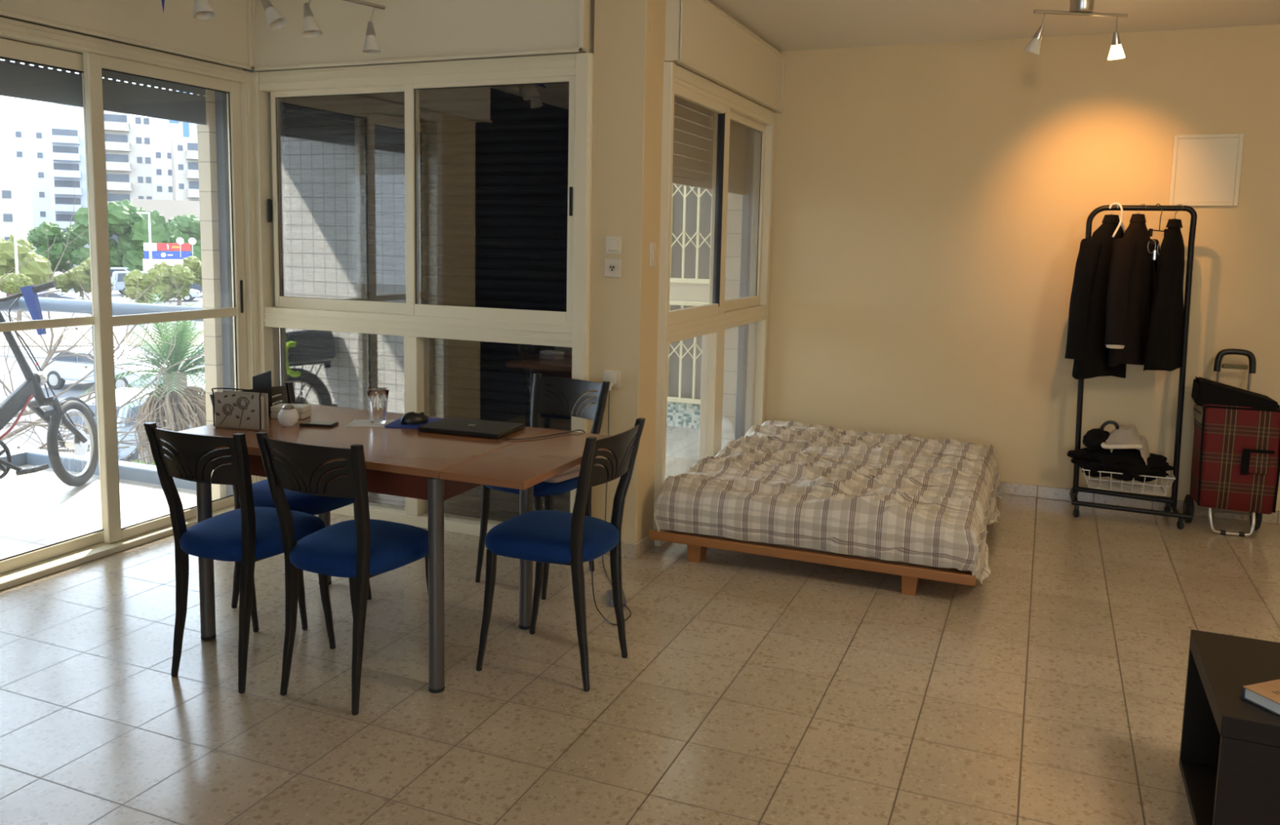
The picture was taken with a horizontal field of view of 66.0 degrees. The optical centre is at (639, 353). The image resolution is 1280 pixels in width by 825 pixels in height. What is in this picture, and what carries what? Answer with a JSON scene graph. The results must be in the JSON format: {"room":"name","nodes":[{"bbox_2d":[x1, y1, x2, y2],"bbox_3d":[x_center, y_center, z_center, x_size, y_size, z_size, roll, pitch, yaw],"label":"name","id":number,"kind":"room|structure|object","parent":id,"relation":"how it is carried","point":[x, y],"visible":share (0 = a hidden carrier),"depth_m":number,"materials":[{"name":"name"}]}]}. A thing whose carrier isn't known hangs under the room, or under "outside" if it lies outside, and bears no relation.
{"room":"studio apartment","nodes":[
{"label":"studio apartment","id":0,"kind":"room"},
{"bbox_2d":[0,464,196,559],"bbox_3d":[-3.287,0.889,5.013,1.940,0.146,1.850,4,7,22],"label":"floor","id":1,"kind":"structure","parent":0,"point":[37,509],"depth_m":5.17,"materials":[{"name":"tile"}]},
{"bbox_2d":[0,280,98,486],"bbox_3d":[-3.365,0.236,4.962,0.678,1.193,1.563,0,7,-9],"label":"bicycle","id":2,"kind":"object","parent":1,"relation":"on","point":[18,400],"visible":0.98,"depth_m":5.37,"materials":[{"name":"black metal"}]},
{"bbox_2d":[19,285,46,335],"bbox_3d":[-3.186,-0.230,5.179,0.114,0.261,0.042,2,7,4],"label":"strap","id":3,"kind":"object","parent":2,"relation":"hanging from","point":[31,299],"visible":0.82,"depth_m":5.16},
{"bbox_2d":[0,447,195,490],"bbox_3d":[-3.346,0.774,5.088,1.760,0.095,1.695,4,7,22],"label":"curb","id":4,"kind":"object","parent":1,"relation":"on","point":[131,471],"visible":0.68,"depth_m":5.88,"materials":[{"name":"white concrete"}]},
{"bbox_2d":[0,296,203,461],"bbox_3d":[-3.311,0.263,5.010,1.800,0.970,1.690,4,7,22],"label":"balcony railing","id":5,"kind":"object","parent":4,"relation":"on","point":[53,304],"visible":0.21,"depth_m":5.77,"materials":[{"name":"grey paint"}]},
{"bbox_2d":[0,329,279,346],"bbox_3d":[-36.970,-0.722,46.449,51.000,0.060,7.500,0,7,-13],"label":"verge","id":6,"kind":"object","parent":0,"point":[28,331],"depth_m":48.24,"materials":[{"name":"concrete"}]},
{"bbox_2d":[0,266,281,463],"bbox_3d":[-102.018,-20.329,205.319,460.000,0.500,500.000,4,7,22],"label":"ground","id":7,"kind":"structure","parent":0,"point":[17,376],"depth_m":36.67,"materials":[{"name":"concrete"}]},
{"bbox_2d":[10,231,19,273],"bbox_3d":[-38.790,-5.022,61.393,0.500,5.060,0.200,-2,8,-28],"label":"street lamp","id":8,"kind":"object","parent":7,"relation":"on","point":[11,233],"visible":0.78,"depth_m":61.20,"materials":[{"name":"metal"}]},
{"bbox_2d":[0,272,33,321],"bbox_3d":[-35.344,-3.156,55.585,1.524,2.866,2.088,1,7,0],"label":"tree","id":9,"kind":"object","parent":7,"relation":"on","point":[11,285],"visible":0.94,"depth_m":55.06,"materials":[{"name":"green plant"}]},
{"bbox_2d":[0,164,34,251],"bbox_3d":[-85.311,-18.295,131.769,6.500,13.200,9.080,-2,8,-28],"label":"apartment building","id":10,"kind":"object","parent":7,"relation":"on","point":[15,180],"visible":0.71,"depth_m":128.53,"materials":[{"name":"concrete"}]},
{"bbox_2d":[19,202,26,239],"bbox_3d":[-48.003,-8.144,77.024,0.500,7.260,0.200,-2,8,-28],"label":"street lamp","id":11,"kind":"object","parent":7,"relation":"on","point":[22,203],"visible":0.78,"depth_m":76.73,"materials":[{"name":"metal"}]},
{"bbox_2d":[0,234,54,296],"bbox_3d":[-43.901,-5.903,69.083,5.710,4.897,4.547,3,7,16],"label":"tree","id":12,"kind":"object","parent":7,"relation":"on","point":[37,268],"visible":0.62,"depth_m":68.05,"materials":[{"name":"green plant"}]},
{"bbox_2d":[8,124,55,251],"bbox_3d":[-92.808,-24.278,151.066,5.000,20.300,9.080,-2,8,-28],"label":"apartment building","id":13,"kind":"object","parent":7,"relation":"on","point":[31,146],"visible":0.56,"depth_m":147.14,"materials":[{"name":"concrete"}]},
{"bbox_2d":[3,288,84,310],"bbox_3d":[-39.559,-3.689,65.548,4.420,1.418,1.820,-1,7,-17],"label":"car","id":14,"kind":"object","parent":7,"relation":"on","point":[59,295],"visible":0.14,"depth_m":65.12,"materials":[{"name":"paint"}]},
{"bbox_2d":[26,221,89,273],"bbox_3d":[-60.691,-10.836,103.518,6.315,6.053,5.376,-2,8,-28],"label":"tree","id":15,"kind":"object","parent":7,"relation":"on","point":[75,252],"visible":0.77,"depth_m":102.45,"materials":[{"name":"green plant"}]},
{"bbox_2d":[38,103,89,248],"bbox_3d":[-100.396,-30.204,174.183,8.600,26.400,11.500,-2,8,-28],"label":"apartment building","id":16,"kind":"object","parent":7,"relation":"on","point":[66,124],"visible":0.31,"depth_m":169.57,"materials":[{"name":"concrete"}]},
{"bbox_2d":[53,257,112,297],"bbox_3d":[-41.447,-5.629,73.365,4.021,3.454,3.252,-2,8,-28],"label":"tree","id":17,"kind":"object","parent":7,"relation":"on","point":[65,282],"visible":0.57,"depth_m":72.42,"materials":[{"name":"green plant"}]},
{"bbox_2d":[35,345,163,389],"bbox_3d":[-18.116,0.489,33.547,4.520,1.418,1.820,3,7,17],"label":"car","id":18,"kind":"object","parent":7,"relation":"on","point":[73,368],"visible":0.45,"depth_m":32.90,"materials":[{"name":"white paint"}]},
{"bbox_2d":[0,181,204,462],"bbox_3d":[-5.385,1.338,9.346,2.899,5.871,3.326,2,7,3],"label":"bare shrub","id":19,"kind":"object","parent":7,"relation":"on","point":[51,353],"visible":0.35,"depth_m":9.28,"materials":[{"name":"brown plant"}]},
{"bbox_2d":[0,326,204,364],"bbox_3d":[-22.428,-0.419,40.940,12.562,1.330,0.301,2,7,9],"label":"fence","id":20,"kind":"object","parent":7,"relation":"on","point":[36,353],"visible":0.2,"depth_m":41.22,"materials":[{"name":"metal"}]},
{"bbox_2d":[72,199,168,271],"bbox_3d":[-49.660,-10.649,94.471,8.010,8.440,6.485,-2,8,-28],"label":"tree","id":21,"kind":"object","parent":7,"relation":"on","point":[131,228],"visible":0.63,"depth_m":93.37,"materials":[{"name":"green plant"}]},
{"bbox_2d":[110,266,131,283],"bbox_3d":[-47.334,-6.850,89.174,5.020,1.900,1.820,-1,7,-17],"label":"car","id":22,"kind":"object","parent":7,"relation":"on","point":[112,269],"visible":0.02,"depth_m":88.36,"materials":[{"name":"white paint"}]},
{"bbox_2d":[58,387,191,465],"bbox_3d":[-11.858,1.667,23.688,1.820,1.619,4.220,2,7,10],"label":"car","id":23,"kind":"object","parent":7,"relation":"on","point":[125,413],"visible":0.05,"depth_m":21.90,"materials":[{"name":"silver metal"}]},
{"bbox_2d":[103,110,153,241],"bbox_3d":[-79.416,-25.425,150.751,8.600,23.200,11.500,-2,8,-28],"label":"apartment building","id":24,"kind":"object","parent":7,"relation":"on","point":[128,139],"visible":0.37,"depth_m":146.89,"materials":[{"name":"concrete"}]},
{"bbox_2d":[111,271,146,294],"bbox_3d":[-41.505,-5.926,82.285,4.420,1.900,1.820,-4,8,-37],"label":"car","id":25,"kind":"object","parent":7,"relation":"on","point":[118,282],"visible":0.29,"depth_m":80.57,"materials":[{"name":"silver metal"}]},
{"bbox_2d":[77,291,206,465],"bbox_3d":[-5.388,1.625,11.772,1.998,4.737,2.097,1,7,-2],"label":"palm tree","id":26,"kind":"object","parent":7,"relation":"on","point":[178,391],"visible":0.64,"depth_m":11.36,"materials":[{"name":"green plant"}]},
{"bbox_2d":[123,267,162,303],"bbox_3d":[-30.065,-3.630,59.387,2.110,3.173,2.100,6,8,36],"label":"tree","id":27,"kind":"object","parent":7,"relation":"on","point":[146,280],"visible":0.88,"depth_m":58.93,"materials":[{"name":"green plant"}]},
{"bbox_2d":[136,212,154,304],"bbox_3d":[-33.652,-6.336,67.085,0.850,6.560,0.200,-2,8,-28],"label":"street lamp","id":28,"kind":"object","parent":7,"relation":"on","point":[148,213],"visible":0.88,"depth_m":67.02,"materials":[{"name":"metal"}]},
{"bbox_2d":[142,258,183,271],"bbox_3d":[-41.954,-7.034,88.031,4.200,2.750,3.000,-2,8,-28],"label":"building","id":29,"kind":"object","parent":7,"relation":"on","point":[145,262],"visible":0.21,"depth_m":86.19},
{"bbox_2d":[143,243,191,260],"bbox_3d":[-40.205,-8.700,83.890,3.600,1.410,0.160,-2,8,-28],"label":"billboard","id":30,"kind":"object","parent":29,"relation":"attached to","point":[175,255],"visible":0.91,"depth_m":83.86,"materials":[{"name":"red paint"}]},
{"bbox_2d":[146,210,181,251],"bbox_3d":[-53.520,-12.276,110.538,6.376,7.539,6.021,-2,8,-28],"label":"tree","id":31,"kind":"object","parent":7,"relation":"on","point":[171,228],"visible":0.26,"depth_m":108.97,"materials":[{"name":"green plant"}]},
{"bbox_2d":[131,198,199,222],"bbox_3d":[-56.880,-14.227,120.485,9.000,8.900,5.080,-2,8,-28],"label":"apartment building","id":32,"kind":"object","parent":7,"relation":"on","point":[167,208],"visible":0.05,"depth_m":117.72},
{"bbox_2d":[151,117,182,199],"bbox_3d":[-85.230,-29.254,176.485,5.800,24.600,9.080,-2,8,-28],"label":"apartment building","id":33,"kind":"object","parent":7,"relation":"on","point":[162,132],"visible":0.42,"depth_m":171.90,"materials":[{"name":"concrete"}]},
{"bbox_2d":[153,262,195,305],"bbox_3d":[-32.217,-4.763,68.427,2.987,3.251,2.382,1,7,-4],"label":"tree","id":34,"kind":"object","parent":7,"relation":"on","point":[184,276],"visible":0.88,"depth_m":67.63,"materials":[{"name":"green plant"}]},
{"bbox_2d":[155,288,201,301],"bbox_3d":[-36.044,-4.769,75.422,4.420,1.418,1.820,-1,7,-15],"label":"car","id":35,"kind":"object","parent":7,"relation":"on","point":[193,294],"visible":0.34,"depth_m":75.12,"materials":[{"name":"white paint"}]},
{"bbox_2d":[171,89,197,137],"bbox_3d":[-135.337,-56.620,297.671,9.400,48.800,10.150,-2,8,-28],"label":"apartment building","id":36,"kind":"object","parent":7,"relation":"on","point":[188,129],"visible":0.02,"depth_m":291.70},
{"bbox_2d":[170,136,199,200],"bbox_3d":[-68.149,-23.059,150.589,5.200,19.000,10.500,-2,8,-28],"label":"apartment building","id":37,"kind":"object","parent":7,"relation":"on","point":[184,153],"visible":0.3,"depth_m":146.03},
{"bbox_2d":[168,214,201,262],"bbox_3d":[-43.672,-10.180,96.668,4.863,6.972,4.857,-2,8,-28],"label":"tree","id":38,"kind":"object","parent":7,"relation":"on","point":[188,227],"visible":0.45,"depth_m":95.35,"materials":[{"name":"green plant"}]},
{"bbox_2d":[182,255,202,287],"bbox_3d":[-31.561,-5.301,71.516,2.921,3.603,1.933,2,7,8],"label":"tree","id":39,"kind":"object","parent":7,"relation":"on","point":[193,263],"visible":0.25,"depth_m":70.87,"materials":[{"name":"green plant"}]},
{"bbox_2d":[189,282,202,292],"bbox_3d":[-36.353,-5.567,81.329,4.520,1.619,1.820,0,7,-8],"label":"car","id":40,"kind":"object","parent":7,"relation":"on","point":[195,286],"visible":0.02,"depth_m":80.47,"materials":[{"name":"paint"}]},
{"bbox_2d":[196,69,243,501],"bbox_3d":[-2.194,1.358,5.484,0.140,6.650,0.360,4,7,22],"label":"wall pier","id":41,"kind":"object","parent":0,"point":[206,134],"visible":0.23,"depth_m":5.11,"materials":[{"name":"beige stone"}]},
{"bbox_2d":[588,0,666,543],"bbox_3d":[-0.063,-0.383,4.514,0.250,2.620,0.240,4,7,22],"label":"wall pillar","id":42,"kind":"structure","parent":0,"point":[628,62],"depth_m":4.39,"materials":[{"name":"paint"}]},
{"bbox_2d":[603,369,621,387],"bbox_3d":[-0.131,0.115,4.447,0.086,0.075,0.035,4,7,22],"label":"wall socket","id":43,"kind":"object","parent":42,"relation":"attached to","point":[615,376],"visible":0.83,"depth_m":4.44,"materials":[{"name":"beige plastic"}]},
{"bbox_2d":[602,380,614,586],"bbox_3d":[-0.131,0.552,4.250,0.049,0.822,0.506,1,7,-3],"label":"charging cable","id":44,"kind":"object","parent":43,"relation":"hanging from","point":[611,382],"visible":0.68,"depth_m":4.42,"materials":[{"name":"black plastic"}]},
{"bbox_2d":[608,373,617,384],"bbox_3d":[-0.121,0.114,4.436,0.035,0.045,0.023,4,7,22],"label":"plug","id":45,"kind":"object","parent":43,"relation":"attached to","point":[613,377],"depth_m":4.42,"materials":[{"name":"beige plastic"}]},
{"bbox_2d":[604,258,621,277],"bbox_3d":[-0.122,-0.383,4.398,0.078,0.082,0.018,4,7,22],"label":"wall socket","id":46,"kind":"object","parent":42,"relation":"attached to","point":[612,266],"visible":1,"depth_m":4.39,"materials":[{"name":"beige plastic"}]},
{"bbox_2d":[605,235,622,253],"bbox_3d":[-0.119,-0.483,4.383,0.078,0.078,0.024,4,7,22],"label":"light switch","id":47,"kind":"object","parent":42,"relation":"attached to","point":[613,243],"visible":1,"depth_m":4.37,"materials":[{"name":"beige plastic"}]},
{"bbox_2d":[604,534,654,559],"bbox_3d":[-0.095,0.884,4.645,0.263,0.072,0.225,4,7,22],"label":"baseboard","id":48,"kind":"structure","parent":42,"relation":"attached to","point":[628,550],"depth_m":4.52,"materials":[{"name":"stone"}]},
{"bbox_2d":[648,242,656,266],"bbox_3d":[0.058,-0.449,4.451,0.014,0.110,0.060,4,7,22],"label":"light switch","id":49,"kind":"object","parent":42,"relation":"attached to","point":[652,245],"visible":1,"depth_m":4.44,"materials":[{"name":"beige plastic"}]},
{"bbox_2d":[0,426,1279,824],"bbox_3d":[0.278,1.282,2.259,6.860,0.150,10.150,4,7,22],"label":"floor","id":50,"kind":"structure","parent":0,"point":[748,689],"depth_m":3.19,"materials":[{"name":"tile"}]},
{"bbox_2d":[143,422,335,693],"bbox_3d":[-1.316,0.629,3.291,0.398,0.842,0.472,4,7,22],"label":"dining chair","id":51,"kind":"object","parent":50,"relation":"on","point":[248,535],"visible":1,"depth_m":3.12,"materials":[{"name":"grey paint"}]},
{"bbox_2d":[209,382,371,630],"bbox_3d":[-1.344,0.566,3.830,0.472,0.842,0.398,4,7,25],"label":"dining chair","id":52,"kind":"object","parent":50,"relation":"on","point":[311,504],"visible":0.13,"depth_m":3.68,"materials":[{"name":"grey paint"}]},
{"bbox_2d":[255,431,428,715],"bbox_3d":[-0.914,0.652,3.168,0.398,0.842,0.472,4,7,24],"label":"dining chair","id":53,"kind":"object","parent":50,"relation":"on","point":[360,549],"visible":0.98,"depth_m":3.00,"materials":[{"name":"grey paint"}]},
{"bbox_2d":[160,404,610,693],"bbox_3d":[-0.876,0.659,3.572,1.455,0.735,0.750,4,7,22],"label":"dining table","id":54,"kind":"object","parent":50,"relation":"on","point":[434,468],"visible":0.74,"depth_m":3.31,"materials":[{"name":"brown wood"}]},
{"bbox_2d":[211,387,268,431],"bbox_3d":[-1.458,0.198,3.601,0.215,0.150,0.054,3,7,16],"label":"napkin holder","id":55,"kind":"object","parent":54,"relation":"on","point":[234,410],"visible":1,"depth_m":3.58,"materials":[{"name":"beige metal"}]},
{"bbox_2d":[252,370,272,416],"bbox_3d":[-1.470,0.156,3.837,0.072,0.180,0.012,-1,7,-17],"label":"tablet case","id":56,"kind":"object","parent":54,"relation":"on","point":[262,383],"visible":0.43,"depth_m":3.83,"materials":[{"name":"black plastic"}]},
{"bbox_2d":[277,404,298,426],"bbox_3d":[-1.311,0.228,3.675,0.076,0.080,0.076,4,7,22],"label":"jar","id":57,"kind":"object","parent":54,"relation":"on","point":[288,416],"visible":1,"depth_m":3.65,"materials":[{"name":"ceramic"}]},
{"bbox_2d":[270,403,311,419],"bbox_3d":[-1.358,0.224,3.836,0.130,0.047,0.080,2,7,4],"label":"pack","id":58,"kind":"object","parent":54,"relation":"on","point":[304,411],"visible":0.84,"depth_m":3.80,"materials":[{"name":"white paper"}]},
{"bbox_2d":[299,420,338,427],"bbox_3d":[-1.204,0.263,3.697,0.125,0.010,0.068,2,7,8],"label":"phone","id":59,"kind":"object","parent":54,"relation":"on","point":[309,423],"visible":1,"depth_m":3.67,"materials":[{"name":"black plastic"}]},
{"bbox_2d":[344,419,395,427],"bbox_3d":[-1.018,0.265,3.747,0.170,0.003,0.140,1,7,-2],"label":"paper napkin","id":60,"kind":"object","parent":54,"relation":"on","point":[356,423],"visible":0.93,"depth_m":3.72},
{"bbox_2d":[366,387,389,424],"bbox_3d":[-0.995,0.199,3.741,0.083,0.130,0.083,4,7,22],"label":"drinking glass","id":61,"kind":"object","parent":60,"relation":"on","point":[377,397],"visible":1,"depth_m":3.71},
{"bbox_2d":[384,417,442,429],"bbox_3d":[-0.836,0.265,3.769,0.220,0.004,0.210,2,7,7],"label":"mouse pad","id":62,"kind":"object","parent":54,"relation":"on","point":[396,424],"visible":0.31,"depth_m":3.71,"materials":[{"name":"fabric"}]},
{"bbox_2d":[400,411,428,425],"bbox_3d":[-0.859,0.242,3.754,0.110,0.044,0.066,-3,8,-32],"label":"computer mouse","id":63,"kind":"object","parent":62,"relation":"on","point":[410,418],"visible":1,"depth_m":3.73,"materials":[{"name":"black plastic"}]},
{"bbox_2d":[417,417,524,438],"bbox_3d":[-0.623,0.273,3.656,0.330,0.018,0.224,3,7,18],"label":"laptop","id":64,"kind":"object","parent":54,"relation":"on","point":[448,425],"visible":1,"depth_m":3.61,"materials":[{"name":"black plastic"}]},
{"bbox_2d":[503,429,631,625],"bbox_3d":[-0.240,0.656,3.666,0.544,0.745,0.163,-3,8,-34],"label":"cable","id":65,"kind":"object","parent":54,"relation":"on","point":[578,429],"visible":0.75,"depth_m":3.72,"materials":[{"name":"black plastic"}]},
{"bbox_2d":[252,0,594,536],"bbox_3d":[-1.065,-0.453,4.936,1.932,2.620,0.380,4,7,22],"label":"window","id":66,"kind":"structure","parent":50,"relation":"on","point":[423,202],"depth_m":4.83,"materials":[{"name":"beige metal"}]},
{"bbox_2d":[283,82,572,522],"bbox_3d":[-1.059,-0.243,4.949,1.880,2.201,0.024,4,7,22],"label":"window pane","id":67,"kind":"object","parent":66,"relation":"attached to","point":[494,159],"depth_m":4.90,"materials":[{"name":"glass"}]},
{"bbox_2d":[475,373,610,599],"bbox_3d":[-0.416,0.541,4.206,0.398,0.842,0.472,5,8,31],"label":"dining chair","id":68,"kind":"object","parent":50,"relation":"on","point":[573,389],"visible":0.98,"depth_m":4.28,"materials":[{"name":"grey paint"}]},
{"bbox_2d":[543,457,601,483],"bbox_3d":[-0.404,0.457,4.088,0.390,0.058,0.340,5,8,31],"label":"folded blanket","id":69,"kind":"object","parent":68,"relation":"on","point":[573,473],"visible":0.2,"depth_m":3.91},
{"bbox_2d":[475,417,645,692],"bbox_3d":[-0.265,0.645,3.339,0.472,0.842,0.398,4,7,24],"label":"dining chair","id":70,"kind":"object","parent":50,"relation":"on","point":[575,539],"visible":1,"depth_m":3.23,"materials":[{"name":"grey paint"}]},
{"bbox_2d":[606,590,626,607],"bbox_3d":[-0.095,0.984,3.967,0.070,0.030,0.120,0,7,-8],"label":"power adapter","id":71,"kind":"object","parent":50,"relation":"on","point":[609,593],"visible":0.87,"depth_m":3.93,"materials":[{"name":"grey plastic"}]},
{"bbox_2d":[653,0,785,546],"bbox_3d":[0.354,-0.482,5.437,0.348,2.620,1.845,4,7,22],"label":"window","id":72,"kind":"structure","parent":50,"relation":"on","point":[715,67],"depth_m":5.33,"materials":[{"name":"beige metal"}]},
{"bbox_2d":[671,95,746,195],"bbox_3d":[0.348,-1.159,5.348,0.020,0.515,1.760,4,7,22],"label":"roller shutter","id":73,"kind":"object","parent":72,"relation":"attached to","point":[684,118],"depth_m":5.29,"materials":[{"name":"plastic"}]},
{"bbox_2d":[648,528,976,595],"bbox_3d":[1.056,0.824,5.107,1.420,0.132,1.892,4,7,22],"label":"frame","id":74,"kind":"object","parent":50,"relation":"on","point":[698,544],"visible":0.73,"depth_m":4.21,"materials":[{"name":"orange wood"}]},
{"bbox_2d":[653,420,1001,583],"bbox_3d":[1.087,0.689,5.075,1.452,0.394,1.910,4,7,22],"label":"mattress","id":75,"kind":"object","parent":74,"relation":"on","point":[910,499],"visible":1,"depth_m":4.42,"materials":[{"name":"fabric"}]},
{"bbox_2d":[1069,204,1197,529],"bbox_3d":[2.671,0.053,5.297,0.600,1.684,0.339,4,7,22],"label":"clothes rack","id":76,"kind":"object","parent":50,"relation":"on","point":[1171,502],"visible":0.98,"depth_m":5.24,"materials":[{"name":"black metal"}]},
{"bbox_2d":[1065,204,1126,379],"bbox_3d":[2.515,-0.335,5.310,0.598,0.939,0.174,-2,7,-25],"label":"coat","id":77,"kind":"object","parent":76,"relation":"hanging from","point":[1086,324],"visible":0.7,"depth_m":5.23,"materials":[{"name":"black fabric"}]},
{"bbox_2d":[1108,202,1125,237],"bbox_3d":[2.516,-0.706,5.215,0.149,0.190,0.073,-4,8,-37],"label":"clothes hanger","id":78,"kind":"object","parent":76,"relation":"hanging from","point":[1113,203],"visible":0.94,"depth_m":5.19,"materials":[{"name":"white paint"}]},
{"bbox_2d":[1082,468,1175,495],"bbox_3d":[2.646,0.668,5.358,0.488,0.121,0.246,4,7,22],"label":"wire basket","id":79,"kind":"object","parent":76,"relation":"hanging from","point":[1088,479],"visible":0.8,"depth_m":5.31,"materials":[{"name":"metal"}]},
{"bbox_2d":[1066,447,1176,482],"bbox_3d":[2.603,0.597,5.347,0.536,0.191,0.275,4,7,22],"label":"folded clothes","id":80,"kind":"object","parent":79,"relation":"on","point":[1130,463],"visible":0.86,"depth_m":5.26,"materials":[{"name":"black fabric"}]},
{"bbox_2d":[1082,420,1119,452],"bbox_3d":[2.492,0.444,5.332,0.176,0.188,0.126,4,7,22],"label":"handbag","id":81,"kind":"object","parent":80,"relation":"on","point":[1093,439],"visible":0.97,"depth_m":5.30,"materials":[{"name":"black fabric"}]},
{"bbox_2d":[1101,424,1150,465],"bbox_3d":[2.597,0.479,5.267,0.222,0.200,0.198,7,9,41],"label":"cap","id":82,"kind":"object","parent":80,"relation":"on","point":[1123,437],"visible":1,"depth_m":5.23,"materials":[{"name":"beige fabric"}]},
{"bbox_2d":[1104,204,1159,366],"bbox_3d":[2.635,-0.367,5.259,0.598,0.859,0.176,-4,9,-39],"label":"jacket","id":83,"kind":"object","parent":76,"relation":"hanging from","point":[1132,280],"visible":0.94,"depth_m":5.17,"materials":[{"name":"brown fabric"}]},
{"bbox_2d":[1147,203,1167,259],"bbox_3d":[2.723,-0.643,5.192,0.102,0.294,0.054,1,7,2],"label":"hanger","id":84,"kind":"object","parent":76,"relation":"hanging from","point":[1154,252],"visible":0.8,"depth_m":5.18,"materials":[{"name":"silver metal"}]},
{"bbox_2d":[1143,204,1184,371],"bbox_3d":[2.788,-0.349,5.202,0.370,0.874,0.125,-4,9,-39],"label":"garment","id":85,"kind":"object","parent":76,"relation":"hanging from","point":[1164,335],"visible":0.98,"depth_m":5.13,"materials":[{"name":"black fabric"}]},
{"bbox_2d":[1178,629,1279,824],"bbox_3d":[1.847,1.026,2.357,0.900,0.400,0.555,4,7,22],"label":"coffee table","id":86,"kind":"object","parent":50,"relation":"on","point":[1229,762],"visible":1,"depth_m":2.43,"materials":[{"name":"black wood"}]},
{"bbox_2d":[1241,679,1279,716],"bbox_3d":[1.593,0.812,2.288,0.275,0.030,0.210,-1,7,-20],"label":"book","id":87,"kind":"object","parent":86,"relation":"on","point":[1266,695],"visible":1,"depth_m":2.31,"materials":[{"name":"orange paper"}]},
{"bbox_2d":[1182,348,1279,537],"bbox_3d":[3.078,0.454,5.127,0.408,0.944,0.300,3,7,18],"label":"shopping trolley","id":88,"kind":"object","parent":50,"relation":"on","point":[1236,456],"visible":0.99,"depth_m":5.03,"materials":[{"name":"red fabric"}]},
{"bbox_2d":[667,102,709,429],"bbox_3d":[-0.132,-1.904,7.695,1.860,5.100,0.150,4,7,22],"label":"wall","id":89,"kind":"structure","parent":0,"point":[693,292],"depth_m":7.56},
{"bbox_2d":[666,401,700,429],"bbox_3d":[-0.071,0.437,7.837,1.560,0.220,0.008,4,7,22],"label":"mosaic band","id":90,"kind":"object","parent":89,"relation":"attached to","point":[678,415],"depth_m":7.67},
{"bbox_2d":[666,300,708,404],"bbox_3d":[-0.044,-0.037,7.746,1.500,0.785,0.040,4,7,22],"label":"window grille","id":91,"kind":"object","parent":89,"relation":"in","point":[681,400],"visible":0.12,"depth_m":7.58,"materials":[{"name":"metal"}]},
{"bbox_2d":[667,162,711,399],"bbox_3d":[-0.032,-0.516,7.774,1.560,2.070,0.045,4,7,22],"label":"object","id":92,"kind":"structure","parent":89,"relation":"in","point":[677,198],"depth_m":7.59,"materials":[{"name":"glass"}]},
{"bbox_2d":[670,157,711,284],"bbox_3d":[-0.023,-1.045,7.628,1.500,0.965,0.040,4,7,22],"label":"window grille","id":93,"kind":"object","parent":89,"relation":"in","point":[682,280],"visible":0.12,"depth_m":7.47,"materials":[{"name":"metal"}]},
{"bbox_2d":[720,124,744,449],"bbox_3d":[0.774,-1.880,6.791,0.500,5.300,1.120,4,7,22],"label":"cladding","id":94,"kind":"object","parent":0,"point":[734,225],"depth_m":6.43,"materials":[{"name":"beige stone"}]},
{"bbox_2d":[708,0,1279,51],"bbox_3d":[0.082,-1.415,1.516,7.200,0.130,9.370,4,7,22],"label":"ceiling","id":95,"kind":"structure","parent":0,"point":[785,25],"depth_m":5.08,"materials":[{"name":"paint"}]},
{"bbox_2d":[193,0,215,19],"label":"ceiling spotlight","id":96,"kind":"object","parent":95,"relation":"attached to","point":[202,10],"depth_m":3.54,"materials":[{"name":"metal"}]},
{"bbox_2d":[261,0,287,30],"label":"ceiling spotlight","id":97,"kind":"object","parent":95,"relation":"attached to","point":[275,17],"depth_m":3.75,"materials":[{"name":"metal"}]},
{"bbox_2d":[302,0,322,37],"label":"ceiling spotlight","id":98,"kind":"object","parent":95,"relation":"attached to","point":[311,28],"depth_m":3.81,"materials":[{"name":"metal"}]},
{"bbox_2d":[342,0,385,53],"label":"ceiling spotlight","id":99,"kind":"object","parent":95,"relation":"attached to","point":[371,44],"depth_m":4.07,"materials":[{"name":"metal"}]},
{"bbox_2d":[1023,0,1128,59],"bbox_3d":[2.027,-1.517,4.559,0.485,0.293,0.113,1,7,-4],"label":"ceiling spotlight","id":100,"kind":"object","parent":95,"relation":"attached to","point":[1077,7],"visible":1,"depth_m":4.54,"materials":[{"name":"metal"}]},
{"bbox_2d":[764,24,1279,511],"bbox_3d":[2.929,-0.381,5.458,4.800,2.720,0.150,4,7,22],"label":"wall","id":101,"kind":"structure","parent":0,"point":[933,203],"depth_m":5.71,"materials":[{"name":"paint"}]},
{"bbox_2d":[1000,481,1279,524],"bbox_3d":[2.901,0.844,5.515,4.540,0.072,0.012,4,7,22],"label":"baseboard","id":102,"kind":"structure","parent":101,"relation":"attached to","point":[1006,488],"depth_m":5.61,"materials":[{"name":"tile"}]},
{"bbox_2d":[1168,133,1244,206],"bbox_3d":[3.021,-0.981,5.264,0.326,0.380,0.018,4,7,22],"label":"electrical panel","id":103,"kind":"object","parent":101,"relation":"attached to","point":[1206,171],"visible":0.98,"depth_m":5.26,"materials":[{"name":"paint"}]},
{"bbox_3d":[-3.805,-0.020,1.172,0.260,2.720,5.480,4,7,22],"label":"wall","id":104,"kind":"structure","parent":0,"visible":0},
{"bbox_2d":[0,57,206,124],"bbox_3d":[-2.489,-1.242,4.346,0.014,0.295,1.560,4,7,22],"label":"roller shutter","id":105,"kind":"object","parent":104,"relation":"attached to","point":[17,80],"depth_m":4.53,"materials":[{"name":"plastic"}]},
{"bbox_2d":[0,0,262,591],"bbox_3d":[-2.531,-0.395,4.183,0.323,2.620,2.260,4,7,22],"label":"door","id":106,"kind":"structure","parent":104,"relation":"in","point":[138,42],"depth_m":4.47,"materials":[{"name":"beige metal"}]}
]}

